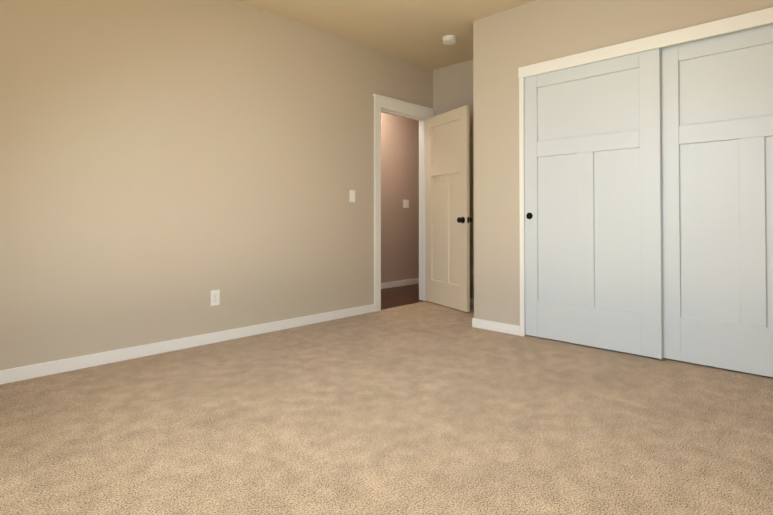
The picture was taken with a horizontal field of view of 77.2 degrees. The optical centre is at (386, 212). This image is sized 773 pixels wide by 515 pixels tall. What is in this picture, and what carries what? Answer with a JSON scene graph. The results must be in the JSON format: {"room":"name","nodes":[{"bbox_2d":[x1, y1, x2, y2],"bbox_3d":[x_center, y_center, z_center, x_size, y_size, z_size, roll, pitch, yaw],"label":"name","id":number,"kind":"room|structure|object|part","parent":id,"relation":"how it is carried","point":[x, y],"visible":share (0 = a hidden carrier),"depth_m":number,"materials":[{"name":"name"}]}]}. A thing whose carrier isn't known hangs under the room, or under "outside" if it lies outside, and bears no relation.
{"room":"empty bedroom","nodes":[
{"label":"empty bedroom","id":0,"kind":"room"},
{"bbox_2d":[0,0,432,369],"bbox_3d":[-1.223,-0.344,3.849,0.120,2.660,5.190,-1,-1,44],"label":"wall","id":1,"kind":"structure","parent":0,"point":[167,167],"depth_m":3.45,"materials":[{"name":"paint"}]},
{"bbox_2d":[0,304,374,384],"bbox_3d":[-1.507,0.942,3.443,0.013,0.078,3.995,-1,-1,44],"label":"baseboard","id":2,"kind":"structure","parent":1,"relation":"attached to","point":[47,368],"depth_m":3.37,"materials":[{"name":"white wood"}]},
{"bbox_2d":[211,290,219,305],"bbox_3d":[-1.297,0.644,3.666,0.010,0.115,0.070,-1,-1,44],"label":"electrical outlet plate","id":3,"kind":"object","parent":1,"relation":"attached to","point":[215,297],"visible":1,"depth_m":3.66,"materials":[{"name":"white plastic"}]},
{"bbox_2d":[349,190,354,201],"bbox_3d":[-0.329,-0.160,4.682,0.012,0.115,0.070,-1,-1,44],"label":"light switch","id":4,"kind":"object","parent":1,"relation":"attached to","point":[351,195],"visible":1,"depth_m":4.67,"materials":[{"name":"white plastic"}]},
{"bbox_2d":[373,94,434,311],"bbox_3d":[0.162,-0.096,5.281,0.178,2.200,0.984,-1,-1,44],"label":"door frame","id":5,"kind":"structure","parent":1,"relation":"attached to","point":[385,102],"depth_m":5.16,"materials":[{"name":"white wood"}]},
{"bbox_3d":[0.106,-0.093,5.335,0.022,2.195,0.984,-1,-1,44],"label":"hall door casing trim","id":6,"kind":"part","parent":5,"relation":"part of","materials":[{"name":"white wood"}]},
{"bbox_2d":[426,105,471,311],"bbox_3d":[0.637,-0.038,5.162,0.171,2.061,0.789,0,-1,-27],"label":"entry door","id":7,"kind":"structure","parent":5,"relation":"attached to","point":[448,219],"depth_m":5.11,"materials":[{"name":"beige wood"}]},
{"bbox_3d":[0.785,0.074,4.873,0.171,0.066,0.066,0,-1,-27],"label":"knob","id":8,"kind":"part","parent":7,"relation":"part of","materials":[{"name":"black metal"}]},
{"bbox_2d":[236,0,534,69],"bbox_3d":[0.576,-1.729,3.509,5.310,0.100,7.170,-1,-1,44],"label":"ceiling","id":9,"kind":"structure","parent":0,"point":[414,31],"depth_m":4.21,"materials":[{"name":"paint"}]},
{"bbox_2d":[442,35,456,44],"bbox_3d":[0.598,-1.640,4.604,0.136,0.050,0.136,-1,-1,44],"label":"smoke detector","id":10,"kind":"object","parent":9,"relation":"attached to","point":[449,39],"visible":1,"depth_m":4.57,"materials":[{"name":"white plastic"}]},
{"bbox_2d":[0,301,772,514],"bbox_3d":[0.304,0.997,2.362,4.160,0.060,5.190,-1,-1,44],"label":"floor carpet","id":11,"kind":"object","parent":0,"point":[426,408],"visible":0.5,"depth_m":2.15,"materials":[{"name":"beige carpet"}]},
{"bbox_2d":[473,6,520,325],"bbox_3d":[0.961,-0.341,4.093,0.450,2.660,0.120,-1,-1,44],"label":"wall pier","id":12,"kind":"object","parent":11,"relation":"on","point":[496,54],"visible":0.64,"depth_m":4.04,"materials":[{"name":"paint"}]},
{"bbox_2d":[472,318,519,335],"bbox_3d":[0.907,0.949,4.035,0.455,0.078,0.013,-1,-1,44],"label":"baseboard","id":13,"kind":"structure","parent":12,"relation":"attached to","point":[497,326],"depth_m":4.02,"materials":[{"name":"white wood"}]},
{"bbox_2d":[381,112,418,282],"bbox_3d":[-0.472,-0.315,6.144,0.120,2.660,4.800,-1,-1,44],"label":"wall","id":14,"kind":"structure","parent":0,"point":[399,185],"depth_m":6.73,"materials":[{"name":"paint"}]},
{"bbox_2d":[381,278,418,288],"bbox_3d":[-0.424,0.975,6.082,0.013,0.078,4.800,-1,-1,44],"label":"baseboard","id":15,"kind":"structure","parent":14,"relation":"attached to","point":[399,283],"depth_m":6.70,"materials":[{"name":"white wood"}]},
{"bbox_2d":[403,200,408,207],"bbox_3d":[0.276,-0.126,6.824,0.012,0.115,0.116,-1,-1,44],"label":"light switch","id":16,"kind":"object","parent":14,"relation":"attached to","point":[405,203],"visible":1,"depth_m":6.82,"materials":[{"name":"white plastic"}]},
{"bbox_2d":[381,284,423,309],"bbox_3d":[-0.101,1.042,5.770,1.150,0.056,4.800,-1,-1,44],"label":"floor","id":17,"kind":"structure","parent":0,"point":[399,296],"depth_m":5.86,"materials":[{"name":"laminate"}]},
{"bbox_2d":[379,51,428,107],"bbox_3d":[0.160,-1.373,5.300,0.120,0.565,0.820,-1,-1,44],"label":"lintel","id":18,"kind":"object","parent":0,"point":[403,80],"visible":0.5,"depth_m":5.24,"materials":[{"name":"paint"}]},
{"bbox_2d":[433,59,473,298],"bbox_3d":[2.026,-0.339,4.240,4.260,2.660,0.120,-1,-1,44],"label":"wall","id":19,"kind":"structure","parent":0,"point":[453,87],"depth_m":5.32,"materials":[{"name":"paint"}]},
{"bbox_2d":[520,0,772,66],"bbox_3d":[1.843,-1.402,3.257,2.000,0.560,0.120,-1,-1,44],"label":"wall","id":20,"kind":"structure","parent":0,"point":[552,29],"depth_m":3.46,"materials":[{"name":"paint"}]},
{"bbox_2d":[518,7,772,335],"bbox_3d":[1.806,-0.100,3.184,2.047,2.155,0.020,-1,-1,44],"label":"trim","id":21,"kind":"structure","parent":20,"relation":"attached to","point":[731,24],"depth_m":3.42,"materials":[{"name":"white wood"}]},
{"bbox_3d":[1.845,-0.072,3.241,2.000,2.100,0.116,-1,-1,44],"label":"door frame","id":22,"kind":"structure","parent":20,"relation":"attached to","visible":0},
{"bbox_2d":[524,48,662,358],"bbox_3d":[1.463,-0.069,3.557,0.997,2.078,0.039,-1,-1,44],"label":"closet door","id":23,"kind":"structure","parent":22,"relation":"attached to","point":[593,202],"depth_m":3.50,"materials":[{"name":"white wood"}]},
{"bbox_3d":[1.137,0.026,3.846,0.054,0.054,0.006,-1,-1,44],"label":"handle","id":24,"kind":"part","parent":23,"relation":"part of","materials":[{"name":"black metal"}]},
{"bbox_2d":[661,23,772,376],"bbox_3d":[2.197,-0.077,2.906,1.012,2.078,0.039,-1,-1,44],"label":"closet door","id":25,"kind":"structure","parent":22,"relation":"attached to","point":[717,178],"depth_m":3.02,"materials":[{"name":"white wood"}]}
]}

